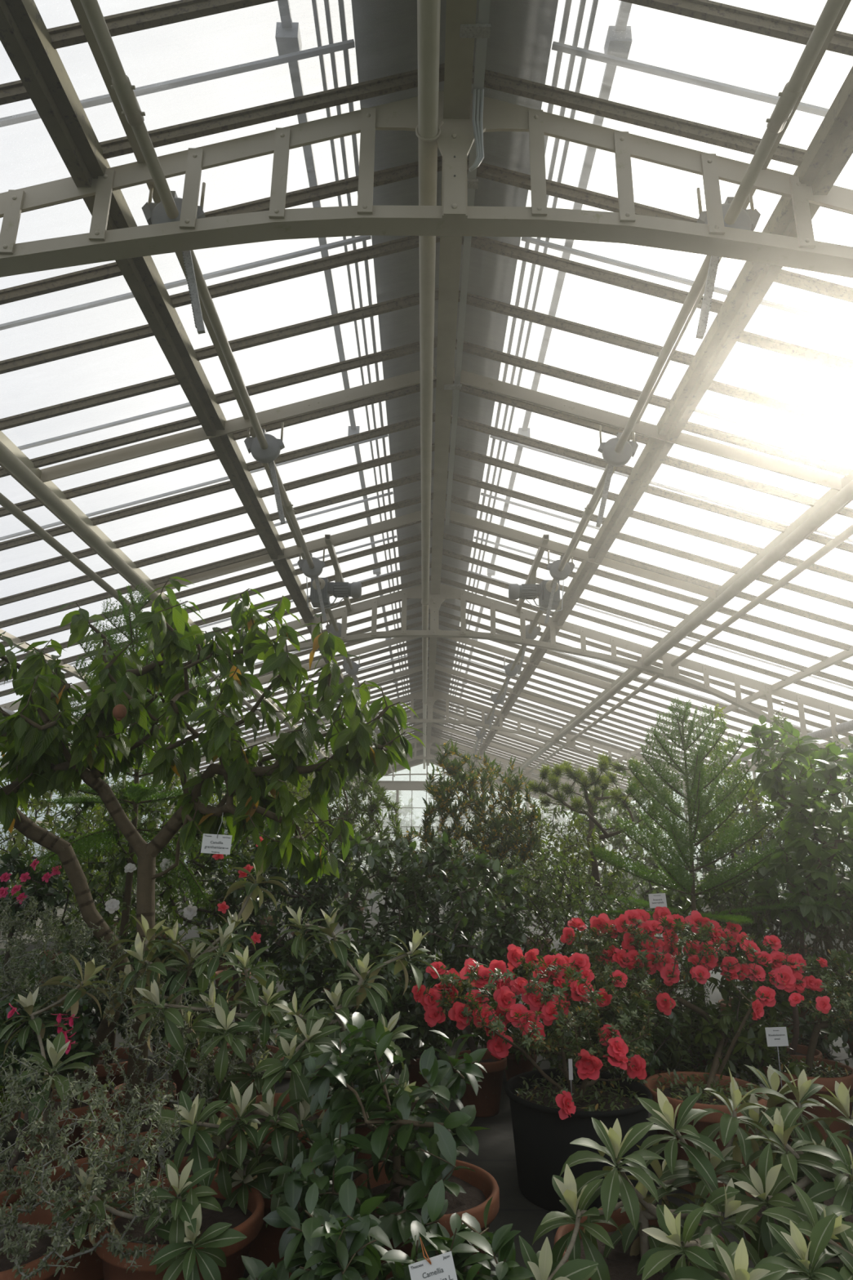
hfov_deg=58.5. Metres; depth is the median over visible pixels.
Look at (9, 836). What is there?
shrub
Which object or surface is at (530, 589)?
motor
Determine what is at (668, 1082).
pot
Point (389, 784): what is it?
wall
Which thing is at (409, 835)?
shrub
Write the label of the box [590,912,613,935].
flower
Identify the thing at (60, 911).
wall
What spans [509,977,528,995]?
flower
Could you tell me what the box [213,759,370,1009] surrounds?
shrub
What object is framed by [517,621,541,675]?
bracket
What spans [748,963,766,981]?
flower
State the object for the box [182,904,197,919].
flower
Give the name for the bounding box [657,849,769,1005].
leafy shrub
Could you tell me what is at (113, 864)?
shrub
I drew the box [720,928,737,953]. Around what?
flower
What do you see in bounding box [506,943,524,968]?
flower
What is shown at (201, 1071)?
shrub
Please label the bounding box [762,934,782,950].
flower
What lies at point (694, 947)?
flower
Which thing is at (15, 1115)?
pot
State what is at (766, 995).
flower
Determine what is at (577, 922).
flower
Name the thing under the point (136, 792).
pine
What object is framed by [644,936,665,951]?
flower
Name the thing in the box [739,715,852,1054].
tree
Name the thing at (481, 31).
ridge beam
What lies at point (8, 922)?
shrub
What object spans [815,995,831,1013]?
flower
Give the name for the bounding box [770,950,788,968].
flower
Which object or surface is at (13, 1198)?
pot
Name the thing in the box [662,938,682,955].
flower
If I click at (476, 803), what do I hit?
shrub
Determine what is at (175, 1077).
pot
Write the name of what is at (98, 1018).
camellia
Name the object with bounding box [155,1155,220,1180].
pot
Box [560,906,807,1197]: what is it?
azalea
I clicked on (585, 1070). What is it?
flower
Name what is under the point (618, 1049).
flower
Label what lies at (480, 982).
flower
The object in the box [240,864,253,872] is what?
flower
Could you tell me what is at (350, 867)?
shrub
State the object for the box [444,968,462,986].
flower
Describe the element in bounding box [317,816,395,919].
shrub
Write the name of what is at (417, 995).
flower
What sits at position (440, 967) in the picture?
flower
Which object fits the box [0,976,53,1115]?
leafy plant
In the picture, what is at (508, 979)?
flower
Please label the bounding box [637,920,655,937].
flower
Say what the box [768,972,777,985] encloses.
flower
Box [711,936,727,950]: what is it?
flower
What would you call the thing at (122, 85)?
shaft
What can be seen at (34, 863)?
flower
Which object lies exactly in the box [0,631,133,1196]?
tree
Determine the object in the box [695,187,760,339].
bracket
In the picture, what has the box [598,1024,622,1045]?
flower
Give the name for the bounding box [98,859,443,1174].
shrub
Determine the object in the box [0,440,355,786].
roof beam
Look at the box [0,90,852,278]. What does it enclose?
roof truss
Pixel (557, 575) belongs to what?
bracket
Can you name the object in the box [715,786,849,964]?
shrub
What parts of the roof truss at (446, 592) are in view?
king plate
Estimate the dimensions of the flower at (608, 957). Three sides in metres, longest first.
0.104 x 0.098 x 0.045 m
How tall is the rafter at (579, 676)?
1.080 m
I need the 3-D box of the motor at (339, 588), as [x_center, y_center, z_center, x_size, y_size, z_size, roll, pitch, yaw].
[-1.166,-0.551,9.773,0.696,0.588,2.650,1,-15,0]
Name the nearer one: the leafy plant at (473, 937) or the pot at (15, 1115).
the pot at (15, 1115)
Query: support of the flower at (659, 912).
on the azalea at (645, 953)
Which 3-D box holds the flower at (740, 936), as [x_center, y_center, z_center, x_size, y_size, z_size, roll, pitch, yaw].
[1.847,1.732,4.397,0.124,0.044,0.119,5,29,-24]
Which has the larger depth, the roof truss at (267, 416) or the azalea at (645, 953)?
the roof truss at (267, 416)
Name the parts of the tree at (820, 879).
pot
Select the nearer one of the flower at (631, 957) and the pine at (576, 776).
the flower at (631, 957)
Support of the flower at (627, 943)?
on the azalea at (645, 953)
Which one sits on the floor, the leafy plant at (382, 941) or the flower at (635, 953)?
the leafy plant at (382, 941)
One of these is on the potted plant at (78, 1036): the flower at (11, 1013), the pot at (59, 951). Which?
the flower at (11, 1013)
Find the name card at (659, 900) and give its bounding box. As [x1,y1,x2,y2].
[648,893,666,938]
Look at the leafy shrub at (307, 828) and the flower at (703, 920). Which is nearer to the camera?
the flower at (703, 920)
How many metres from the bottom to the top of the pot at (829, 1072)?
0.360 m
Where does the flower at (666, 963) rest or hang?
on the azalea at (645, 953)
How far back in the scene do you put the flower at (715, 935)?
4.45 m
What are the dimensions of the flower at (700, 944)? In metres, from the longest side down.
0.137 x 0.121 x 0.050 m
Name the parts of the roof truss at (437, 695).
king plate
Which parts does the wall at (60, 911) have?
glazing frame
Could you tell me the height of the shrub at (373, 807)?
2.722 m
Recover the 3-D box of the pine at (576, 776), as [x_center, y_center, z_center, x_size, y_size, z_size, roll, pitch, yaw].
[1.497,2.155,6.617,1.270,2.406,1.085,-1,-16,4]
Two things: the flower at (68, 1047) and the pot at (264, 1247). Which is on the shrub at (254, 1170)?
the pot at (264, 1247)
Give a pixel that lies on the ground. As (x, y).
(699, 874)
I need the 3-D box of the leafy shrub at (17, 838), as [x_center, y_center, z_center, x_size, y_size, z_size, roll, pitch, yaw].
[-3.344,2.094,6.271,1.870,2.246,1.265,1,-15,0]
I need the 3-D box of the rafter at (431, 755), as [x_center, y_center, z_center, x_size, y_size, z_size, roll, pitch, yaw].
[0.034,5.161,30.971,6.333,1.080,0.070,1,-15,0]
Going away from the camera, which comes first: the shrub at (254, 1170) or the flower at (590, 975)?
the shrub at (254, 1170)
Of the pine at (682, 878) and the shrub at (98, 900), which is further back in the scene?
the shrub at (98, 900)
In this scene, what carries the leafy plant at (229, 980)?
on the floor
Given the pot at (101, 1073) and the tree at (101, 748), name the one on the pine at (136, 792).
the pot at (101, 1073)
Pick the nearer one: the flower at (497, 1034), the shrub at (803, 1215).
the shrub at (803, 1215)
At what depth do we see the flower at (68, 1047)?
2.97 m
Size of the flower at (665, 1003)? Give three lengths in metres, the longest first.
0.108 x 0.103 x 0.038 m
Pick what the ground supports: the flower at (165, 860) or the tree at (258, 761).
the tree at (258, 761)
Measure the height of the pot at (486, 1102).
0.300 m
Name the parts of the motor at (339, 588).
mounting rail, motor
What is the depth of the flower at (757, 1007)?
3.91 m
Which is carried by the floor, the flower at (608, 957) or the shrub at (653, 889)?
the shrub at (653, 889)
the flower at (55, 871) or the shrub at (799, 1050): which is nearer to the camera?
the flower at (55, 871)
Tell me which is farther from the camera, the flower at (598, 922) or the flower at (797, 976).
the flower at (598, 922)
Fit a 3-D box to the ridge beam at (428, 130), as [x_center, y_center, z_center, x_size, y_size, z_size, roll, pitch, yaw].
[-0.031,1.163,17.317,0.141,0.126,33.400,1,-15,0]
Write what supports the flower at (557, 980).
on the azalea at (546, 1117)
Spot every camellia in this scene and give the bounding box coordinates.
[0,845,75,1133]
[59,924,235,1108]
[198,826,331,1122]
[238,1178,395,1279]
[262,1012,499,1279]
[275,929,476,1163]
[304,830,434,1097]
[377,1179,534,1279]
[397,831,529,1117]
[768,734,852,942]
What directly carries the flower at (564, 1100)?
on the azalea at (546, 1117)
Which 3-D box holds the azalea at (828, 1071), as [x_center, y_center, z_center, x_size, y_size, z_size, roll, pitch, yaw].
[2.293,2.212,4.139,0.839,0.990,0.892,0,-15,3]
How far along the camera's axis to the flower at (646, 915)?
4.58 m
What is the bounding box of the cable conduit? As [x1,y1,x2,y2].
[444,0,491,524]
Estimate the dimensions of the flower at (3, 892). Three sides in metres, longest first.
0.059 x 0.058 x 0.027 m
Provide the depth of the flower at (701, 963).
4.21 m
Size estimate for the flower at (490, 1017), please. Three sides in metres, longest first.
0.120 x 0.113 x 0.051 m
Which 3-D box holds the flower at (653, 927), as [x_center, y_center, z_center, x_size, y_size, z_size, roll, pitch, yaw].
[1.341,1.676,4.464,0.097,0.036,0.099,-9,28,1]
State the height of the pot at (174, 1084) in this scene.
0.300 m
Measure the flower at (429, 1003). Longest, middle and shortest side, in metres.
0.119 x 0.112 x 0.051 m
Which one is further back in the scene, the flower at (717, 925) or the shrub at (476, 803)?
the shrub at (476, 803)
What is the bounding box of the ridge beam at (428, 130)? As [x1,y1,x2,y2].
[415,0,443,768]
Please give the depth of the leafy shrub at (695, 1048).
4.41 m
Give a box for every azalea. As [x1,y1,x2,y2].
[411,943,656,1213]
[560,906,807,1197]
[758,948,852,1146]
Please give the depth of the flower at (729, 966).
4.18 m
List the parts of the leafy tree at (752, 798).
pot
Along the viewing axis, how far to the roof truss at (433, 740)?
25.85 m
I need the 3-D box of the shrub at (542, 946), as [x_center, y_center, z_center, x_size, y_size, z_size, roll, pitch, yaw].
[1.578,3.428,10.991,1.793,2.290,1.607,3,-16,-10]
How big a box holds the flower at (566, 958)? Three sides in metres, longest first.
0.131 x 0.125 x 0.046 m
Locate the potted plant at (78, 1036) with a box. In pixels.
[0,987,111,1207]
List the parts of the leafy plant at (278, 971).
pot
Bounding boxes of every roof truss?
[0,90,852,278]
[0,582,852,773]
[40,367,842,490]
[155,688,716,921]
[228,735,625,891]
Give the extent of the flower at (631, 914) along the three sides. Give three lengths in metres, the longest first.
0.121 x 0.118 x 0.043 m
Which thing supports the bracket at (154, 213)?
attached to the glass roof at (31, 47)
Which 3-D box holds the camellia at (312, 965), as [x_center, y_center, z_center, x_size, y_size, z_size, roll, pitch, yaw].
[-0.270,2.123,4.085,1.112,1.084,0.638,1,-16,-3]
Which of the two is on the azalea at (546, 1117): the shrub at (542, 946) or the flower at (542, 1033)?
the flower at (542, 1033)
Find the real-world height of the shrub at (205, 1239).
0.593 m
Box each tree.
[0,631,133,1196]
[14,576,425,1182]
[221,760,309,844]
[331,790,423,864]
[422,800,526,859]
[520,762,627,862]
[690,703,782,1032]
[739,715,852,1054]
[761,702,834,1045]
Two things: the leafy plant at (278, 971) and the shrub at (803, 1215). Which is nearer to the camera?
the shrub at (803, 1215)
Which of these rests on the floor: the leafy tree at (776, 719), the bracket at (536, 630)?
the leafy tree at (776, 719)
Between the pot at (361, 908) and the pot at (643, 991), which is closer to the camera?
the pot at (643, 991)
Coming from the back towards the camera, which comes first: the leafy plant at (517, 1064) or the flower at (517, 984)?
the leafy plant at (517, 1064)
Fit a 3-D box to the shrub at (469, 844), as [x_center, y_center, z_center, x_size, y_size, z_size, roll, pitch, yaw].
[1.423,4.191,13.896,1.890,2.366,1.636,1,-15,0]
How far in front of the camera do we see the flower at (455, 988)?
3.80 m
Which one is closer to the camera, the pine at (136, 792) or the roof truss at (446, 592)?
the pine at (136, 792)
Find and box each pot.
[0,1085,19,1133]
[0,1165,35,1207]
[0,1205,75,1279]
[35,1155,150,1279]
[38,950,71,982]
[73,1047,128,1109]
[93,1174,264,1279]
[110,1079,176,1108]
[155,933,171,948]
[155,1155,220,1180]
[164,1038,229,1107]
[198,1044,284,1122]
[213,960,232,975]
[213,969,250,1009]
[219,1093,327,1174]
[240,1163,310,1279]
[257,915,279,933]
[346,1083,398,1163]
[353,1160,499,1279]
[355,906,364,919]
[454,1049,506,1117]
[484,1034,537,1070]
[504,1068,653,1213]
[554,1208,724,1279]
[614,989,662,1039]
[643,1071,768,1197]
[646,1064,697,1078]
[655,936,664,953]
[680,1031,733,1075]
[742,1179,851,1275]
[758,1054,852,1146]
[773,1043,822,1057]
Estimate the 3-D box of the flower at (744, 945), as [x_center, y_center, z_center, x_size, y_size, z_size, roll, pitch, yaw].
[1.837,1.741,4.301,0.124,0.126,0.045,-5,-50,-29]
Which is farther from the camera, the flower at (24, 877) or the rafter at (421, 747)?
the rafter at (421, 747)
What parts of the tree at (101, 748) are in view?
pot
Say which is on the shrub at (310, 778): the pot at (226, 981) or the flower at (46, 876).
the pot at (226, 981)
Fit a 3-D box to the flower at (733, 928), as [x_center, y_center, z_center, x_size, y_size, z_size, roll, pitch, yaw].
[1.829,1.710,4.540,0.095,0.100,0.043,3,-56,-14]
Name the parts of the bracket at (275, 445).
hanger rod, hanger rod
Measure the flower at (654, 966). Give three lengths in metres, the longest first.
0.139 x 0.123 x 0.051 m
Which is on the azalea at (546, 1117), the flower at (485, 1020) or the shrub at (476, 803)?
the flower at (485, 1020)
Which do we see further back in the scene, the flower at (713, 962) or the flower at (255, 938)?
the flower at (713, 962)
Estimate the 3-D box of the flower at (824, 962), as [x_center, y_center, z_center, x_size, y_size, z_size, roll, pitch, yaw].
[2.245,1.823,4.315,0.065,0.023,0.062,32,34,15]
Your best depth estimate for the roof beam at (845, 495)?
7.70 m
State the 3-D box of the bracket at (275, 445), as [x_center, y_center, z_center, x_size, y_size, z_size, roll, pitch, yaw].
[-1.289,-1.349,6.090,0.357,0.864,0.116,1,-15,0]
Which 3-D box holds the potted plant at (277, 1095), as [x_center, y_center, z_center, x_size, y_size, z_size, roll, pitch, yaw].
[-0.668,2.283,3.360,0.500,0.380,0.500,1,-15,0]
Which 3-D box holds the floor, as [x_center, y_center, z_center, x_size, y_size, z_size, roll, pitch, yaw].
[0.042,5.545,14.029,13.500,0.200,38.000,1,-15,0]
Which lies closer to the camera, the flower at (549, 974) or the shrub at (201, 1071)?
the shrub at (201, 1071)
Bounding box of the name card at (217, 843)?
[200,812,231,854]
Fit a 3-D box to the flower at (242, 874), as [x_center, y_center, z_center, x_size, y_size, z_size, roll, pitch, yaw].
[-1.010,1.287,4.198,0.057,0.061,0.019,-2,-43,-7]
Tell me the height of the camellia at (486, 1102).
1.622 m
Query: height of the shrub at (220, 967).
2.386 m
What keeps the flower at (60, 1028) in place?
on the potted plant at (78, 1036)
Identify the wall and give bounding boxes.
[0,774,269,948]
[266,760,576,888]
[578,769,852,955]
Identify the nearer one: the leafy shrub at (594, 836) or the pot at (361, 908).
the leafy shrub at (594, 836)
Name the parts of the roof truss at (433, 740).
king plate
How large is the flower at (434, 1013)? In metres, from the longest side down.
0.112 x 0.109 x 0.040 m
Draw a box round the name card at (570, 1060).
[568,1058,573,1093]
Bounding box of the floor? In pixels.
[0,887,852,1279]
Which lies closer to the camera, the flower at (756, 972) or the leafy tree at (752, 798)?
the flower at (756, 972)
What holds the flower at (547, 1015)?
on the azalea at (546, 1117)
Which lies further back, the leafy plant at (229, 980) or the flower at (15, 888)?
the leafy plant at (229, 980)
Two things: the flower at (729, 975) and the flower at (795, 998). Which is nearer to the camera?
the flower at (795, 998)
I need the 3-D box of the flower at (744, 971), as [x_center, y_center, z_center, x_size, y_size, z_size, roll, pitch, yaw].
[1.746,1.828,4.220,0.099,0.095,0.035,-36,-44,7]
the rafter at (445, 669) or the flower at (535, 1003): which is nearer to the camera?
the flower at (535, 1003)
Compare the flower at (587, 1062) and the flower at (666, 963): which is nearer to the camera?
the flower at (587, 1062)
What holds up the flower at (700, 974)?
on the azalea at (645, 953)
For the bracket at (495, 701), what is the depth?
16.02 m
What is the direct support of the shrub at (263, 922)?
on the floor
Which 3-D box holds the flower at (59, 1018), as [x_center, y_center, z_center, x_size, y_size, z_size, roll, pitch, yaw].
[-1.447,1.492,3.009,0.048,0.039,0.059,-7,-17,26]
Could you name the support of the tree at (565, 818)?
on the ground
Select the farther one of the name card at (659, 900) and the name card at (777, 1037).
the name card at (659, 900)
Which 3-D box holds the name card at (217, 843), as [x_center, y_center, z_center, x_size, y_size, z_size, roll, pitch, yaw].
[-0.878,0.813,3.204,0.126,0.172,0.026,1,-15,0]
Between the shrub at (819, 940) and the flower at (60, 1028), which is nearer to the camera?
the flower at (60, 1028)
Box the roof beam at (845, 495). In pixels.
[496,480,852,790]
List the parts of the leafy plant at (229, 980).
pot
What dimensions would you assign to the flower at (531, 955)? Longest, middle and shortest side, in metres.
0.115 x 0.102 x 0.042 m
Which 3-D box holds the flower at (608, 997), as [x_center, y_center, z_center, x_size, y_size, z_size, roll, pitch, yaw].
[0.865,1.767,3.741,0.102,0.100,0.037,39,12,-16]
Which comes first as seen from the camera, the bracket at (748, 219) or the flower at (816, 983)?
the bracket at (748, 219)
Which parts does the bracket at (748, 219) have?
hanger rod, hanger rod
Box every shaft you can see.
[80,0,395,777]
[462,0,845,769]
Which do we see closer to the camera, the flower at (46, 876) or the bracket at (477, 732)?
the flower at (46, 876)
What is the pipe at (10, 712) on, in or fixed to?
attached to the roof truss at (455, 140)
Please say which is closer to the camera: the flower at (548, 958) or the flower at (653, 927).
the flower at (548, 958)
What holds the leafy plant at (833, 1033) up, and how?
on the floor
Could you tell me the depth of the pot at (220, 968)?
9.30 m
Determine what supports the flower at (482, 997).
on the azalea at (546, 1117)
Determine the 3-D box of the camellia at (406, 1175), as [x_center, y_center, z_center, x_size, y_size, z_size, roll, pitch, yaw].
[-0.119,1.788,2.611,0.708,0.946,0.947,-2,-16,9]
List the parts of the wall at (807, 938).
glazing frame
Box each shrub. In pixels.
[0,757,26,887]
[0,767,131,933]
[0,768,147,982]
[0,893,125,1016]
[0,953,150,1279]
[0,1045,183,1279]
[20,767,207,1004]
[48,1158,264,1279]
[53,779,248,1107]
[84,766,174,933]
[95,955,280,1180]
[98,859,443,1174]
[104,769,217,948]
[143,1081,368,1279]
[155,783,295,975]
[160,773,326,1017]
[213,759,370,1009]
[223,803,296,933]
[256,808,365,939]
[306,742,404,1008]
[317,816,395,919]
[374,825,462,986]
[418,738,548,1070]
[457,807,552,925]
[463,806,625,1056]
[475,795,591,956]
[482,848,637,1053]
[518,1068,788,1279]
[533,770,688,988]
[571,785,667,919]
[576,991,793,1078]
[595,779,708,953]
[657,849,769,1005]
[675,759,848,993]
[692,897,822,1057]
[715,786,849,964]
[715,1064,852,1279]
[786,892,852,976]
[823,740,852,888]
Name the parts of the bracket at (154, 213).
hanger rod, hanger rod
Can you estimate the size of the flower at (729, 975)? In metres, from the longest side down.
0.110 x 0.098 x 0.040 m
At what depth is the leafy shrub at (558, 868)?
5.05 m
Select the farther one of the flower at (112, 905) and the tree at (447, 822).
the tree at (447, 822)
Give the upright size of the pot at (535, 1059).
0.360 m
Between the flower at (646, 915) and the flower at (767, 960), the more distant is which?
the flower at (646, 915)
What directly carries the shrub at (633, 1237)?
on the floor
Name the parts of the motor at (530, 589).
motor, mounting rail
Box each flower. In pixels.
[0,872,11,881]
[0,887,8,897]
[7,1003,19,1017]
[10,884,21,895]
[16,892,27,904]
[19,871,31,882]
[29,858,39,870]
[41,872,52,882]
[51,865,61,876]
[51,1013,68,1023]
[53,1023,68,1034]
[54,1027,72,1042]
[61,1013,79,1026]
[65,1040,76,1054]
[66,1032,75,1049]
[104,898,119,913]
[124,862,136,872]
[159,857,173,872]
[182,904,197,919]
[212,853,223,859]
[217,901,229,913]
[237,870,247,878]
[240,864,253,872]
[250,932,261,944]
[411,984,426,1002]
[420,987,442,1011]
[423,1003,445,1026]
[426,961,445,978]
[432,982,449,990]
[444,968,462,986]
[444,983,458,1003]
[448,1001,472,1030]
[459,957,484,986]
[464,989,489,1007]
[472,1003,497,1027]
[474,967,497,991]
[480,1011,489,1035]
[486,1032,513,1059]
[488,959,507,984]
[491,1017,506,1038]
[493,985,515,1013]
[494,1004,510,1025]
[496,977,511,991]
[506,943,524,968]
[506,968,515,982]
[506,1002,529,1027]
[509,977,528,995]
[519,979,542,1003]
[519,1009,539,1031]
[521,1021,545,1045]
[524,947,539,968]
[524,990,547,1013]
[532,963,552,984]
[539,1000,564,1026]
[541,954,557,972]
[547,970,559,984]
[550,994,570,1020]
[551,953,568,976]
[552,975,568,987]
[555,1090,576,1119]
[558,978,573,999]
[560,926,575,945]
[563,955,573,981]
[567,917,586,931]
[568,952,591,972]
[569,977,594,1003]
[575,1053,603,1079]
[577,1048,601,1070]
[578,966,595,982]
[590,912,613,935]
[593,987,612,1007]
[595,947,612,964]
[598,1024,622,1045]
[602,1052,628,1070]
[607,944,617,962]
[607,1036,628,1060]
[609,919,617,937]
[609,969,627,987]
[612,947,631,969]
[614,914,630,933]
[621,932,638,950]
[624,909,644,926]
[626,949,642,968]
[626,1054,647,1079]
[627,941,644,951]
[633,908,650,927]
[633,949,652,967]
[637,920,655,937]
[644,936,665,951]
[647,920,663,935]
[647,949,662,974]
[653,906,671,920]
[655,992,675,1015]
[656,952,679,971]
[658,914,675,931]
[659,963,679,986]
[662,928,679,945]
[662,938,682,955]
[671,913,684,929]
[682,939,701,956]
[684,910,705,933]
[687,954,707,969]
[689,964,710,984]
[696,938,718,954]
[700,916,711,925]
[700,950,718,970]
[705,920,722,937]
[711,926,721,942]
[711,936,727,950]
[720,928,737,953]
[720,955,741,974]
[720,971,738,981]
[725,921,742,935]
[736,931,752,942]
[737,963,750,981]
[739,939,760,961]
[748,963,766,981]
[751,999,764,1020]
[755,985,776,1007]
[757,951,774,966]
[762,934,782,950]
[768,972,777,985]
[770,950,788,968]
[770,964,796,992]
[779,954,802,973]
[787,953,807,973]
[788,992,804,1006]
[792,972,806,993]
[804,974,816,990]
[812,978,823,991]
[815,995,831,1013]
[816,957,827,967]
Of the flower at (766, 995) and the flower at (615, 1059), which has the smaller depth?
the flower at (615, 1059)
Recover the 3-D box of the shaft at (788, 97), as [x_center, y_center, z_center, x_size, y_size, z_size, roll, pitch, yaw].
[1.496,1.532,17.117,0.160,0.160,33.200,1,-15,0]
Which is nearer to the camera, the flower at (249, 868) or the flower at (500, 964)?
the flower at (500, 964)
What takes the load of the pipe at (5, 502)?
attached to the roof truss at (455, 140)
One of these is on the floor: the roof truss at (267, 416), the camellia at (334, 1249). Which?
the camellia at (334, 1249)
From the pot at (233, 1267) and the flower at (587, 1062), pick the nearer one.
the pot at (233, 1267)
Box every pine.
[8,583,256,1109]
[526,751,671,1039]
[577,696,832,1075]
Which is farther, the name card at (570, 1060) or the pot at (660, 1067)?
the pot at (660, 1067)
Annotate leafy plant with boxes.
[0,942,40,995]
[0,948,97,1044]
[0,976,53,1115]
[115,937,243,1067]
[226,949,329,1079]
[355,952,493,1091]
[364,911,439,982]
[422,930,520,1039]
[440,906,489,960]
[454,947,574,1081]
[533,970,695,1086]
[557,916,657,1022]
[642,971,809,1086]
[744,948,852,1066]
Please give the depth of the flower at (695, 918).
4.55 m
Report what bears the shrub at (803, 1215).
on the floor
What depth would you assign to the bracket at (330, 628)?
11.14 m
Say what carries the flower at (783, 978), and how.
on the azalea at (645, 953)
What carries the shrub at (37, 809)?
on the floor
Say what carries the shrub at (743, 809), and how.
on the floor
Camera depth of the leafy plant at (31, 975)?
5.07 m
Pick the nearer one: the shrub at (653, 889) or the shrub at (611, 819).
the shrub at (653, 889)
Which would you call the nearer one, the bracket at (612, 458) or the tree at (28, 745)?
the tree at (28, 745)
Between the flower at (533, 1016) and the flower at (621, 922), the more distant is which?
the flower at (621, 922)
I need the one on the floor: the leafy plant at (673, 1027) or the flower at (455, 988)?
the leafy plant at (673, 1027)
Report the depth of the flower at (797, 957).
4.24 m
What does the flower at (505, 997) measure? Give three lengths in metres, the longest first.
0.130 x 0.122 x 0.055 m
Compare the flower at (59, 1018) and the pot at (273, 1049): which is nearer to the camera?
the flower at (59, 1018)
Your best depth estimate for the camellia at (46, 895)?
4.24 m
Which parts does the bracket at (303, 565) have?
hanger rod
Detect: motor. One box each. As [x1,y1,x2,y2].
[306,534,361,610]
[508,534,564,613]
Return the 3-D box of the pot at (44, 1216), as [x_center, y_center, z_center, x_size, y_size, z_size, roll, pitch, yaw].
[-1.334,2.002,2.295,0.480,0.340,0.480,1,-15,0]
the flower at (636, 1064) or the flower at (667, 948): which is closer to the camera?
the flower at (636, 1064)
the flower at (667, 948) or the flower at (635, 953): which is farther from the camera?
the flower at (667, 948)
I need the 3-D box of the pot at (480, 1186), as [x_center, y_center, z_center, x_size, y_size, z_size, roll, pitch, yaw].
[-0.005,2.107,2.664,0.524,0.360,0.524,1,-15,0]
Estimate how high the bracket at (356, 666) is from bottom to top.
0.864 m
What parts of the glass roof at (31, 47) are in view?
sash rail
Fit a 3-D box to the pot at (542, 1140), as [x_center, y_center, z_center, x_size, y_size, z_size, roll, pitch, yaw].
[0.717,2.334,3.569,0.690,0.420,0.690,1,-15,0]
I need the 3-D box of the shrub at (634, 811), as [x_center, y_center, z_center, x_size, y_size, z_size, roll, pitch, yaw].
[3.308,3.363,11.336,1.766,2.632,1.679,1,-15,0]
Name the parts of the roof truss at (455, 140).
king plate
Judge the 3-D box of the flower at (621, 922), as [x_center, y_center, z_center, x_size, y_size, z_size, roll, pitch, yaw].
[1.149,1.657,4.442,0.105,0.101,0.037,-36,-7,-28]
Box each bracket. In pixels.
[141,182,205,333]
[244,422,285,524]
[297,547,326,622]
[325,619,348,673]
[342,655,360,692]
[473,726,486,757]
[480,712,494,745]
[488,687,504,728]
[501,656,519,705]
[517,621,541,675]
[544,550,575,624]
[595,425,639,527]
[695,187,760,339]
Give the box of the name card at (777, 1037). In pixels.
[764,1026,788,1088]
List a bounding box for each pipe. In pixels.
[0,492,317,762]
[0,706,225,784]
[506,524,852,789]
[557,720,852,811]
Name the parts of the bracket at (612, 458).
hanger rod, hanger rod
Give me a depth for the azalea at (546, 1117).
3.60 m
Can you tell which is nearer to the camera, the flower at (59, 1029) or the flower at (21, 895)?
the flower at (59, 1029)
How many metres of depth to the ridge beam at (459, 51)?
5.25 m
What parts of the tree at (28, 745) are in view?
pot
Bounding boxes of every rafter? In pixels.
[155,508,715,599]
[257,629,611,688]
[280,664,581,715]
[314,707,543,747]
[325,722,531,758]
[355,754,501,779]
[407,745,511,773]
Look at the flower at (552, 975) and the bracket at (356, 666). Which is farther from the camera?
the bracket at (356, 666)
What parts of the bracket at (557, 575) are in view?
hanger rod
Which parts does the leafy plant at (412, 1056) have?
pot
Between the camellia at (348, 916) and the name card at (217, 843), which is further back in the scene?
the camellia at (348, 916)
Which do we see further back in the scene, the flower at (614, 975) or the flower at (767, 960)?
the flower at (767, 960)
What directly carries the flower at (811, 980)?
on the azalea at (828, 1071)
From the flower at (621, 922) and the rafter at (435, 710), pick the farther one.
the rafter at (435, 710)
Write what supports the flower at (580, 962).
on the azalea at (546, 1117)
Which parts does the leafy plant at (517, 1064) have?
pot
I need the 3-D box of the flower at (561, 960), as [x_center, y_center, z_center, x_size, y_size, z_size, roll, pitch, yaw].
[0.691,1.680,3.950,0.099,0.112,0.041,-19,-32,-23]
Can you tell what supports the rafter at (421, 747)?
attached to the wall at (389, 784)
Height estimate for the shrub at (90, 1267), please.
1.082 m
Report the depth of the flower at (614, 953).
4.32 m
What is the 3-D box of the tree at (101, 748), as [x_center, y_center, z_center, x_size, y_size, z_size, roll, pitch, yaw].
[-1.107,1.082,3.610,2.220,2.820,1.162,-2,-16,10]
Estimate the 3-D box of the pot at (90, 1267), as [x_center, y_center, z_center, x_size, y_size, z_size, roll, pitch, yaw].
[-1.266,2.182,2.868,0.400,0.300,0.400,1,-15,0]
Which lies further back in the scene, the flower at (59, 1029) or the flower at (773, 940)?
the flower at (773, 940)
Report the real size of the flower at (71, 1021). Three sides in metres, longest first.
0.061 x 0.049 x 0.044 m
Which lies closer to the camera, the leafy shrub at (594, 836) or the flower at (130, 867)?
the flower at (130, 867)
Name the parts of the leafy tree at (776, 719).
pot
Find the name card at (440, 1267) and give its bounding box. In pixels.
[408,1236,457,1279]
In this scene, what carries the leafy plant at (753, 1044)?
on the floor

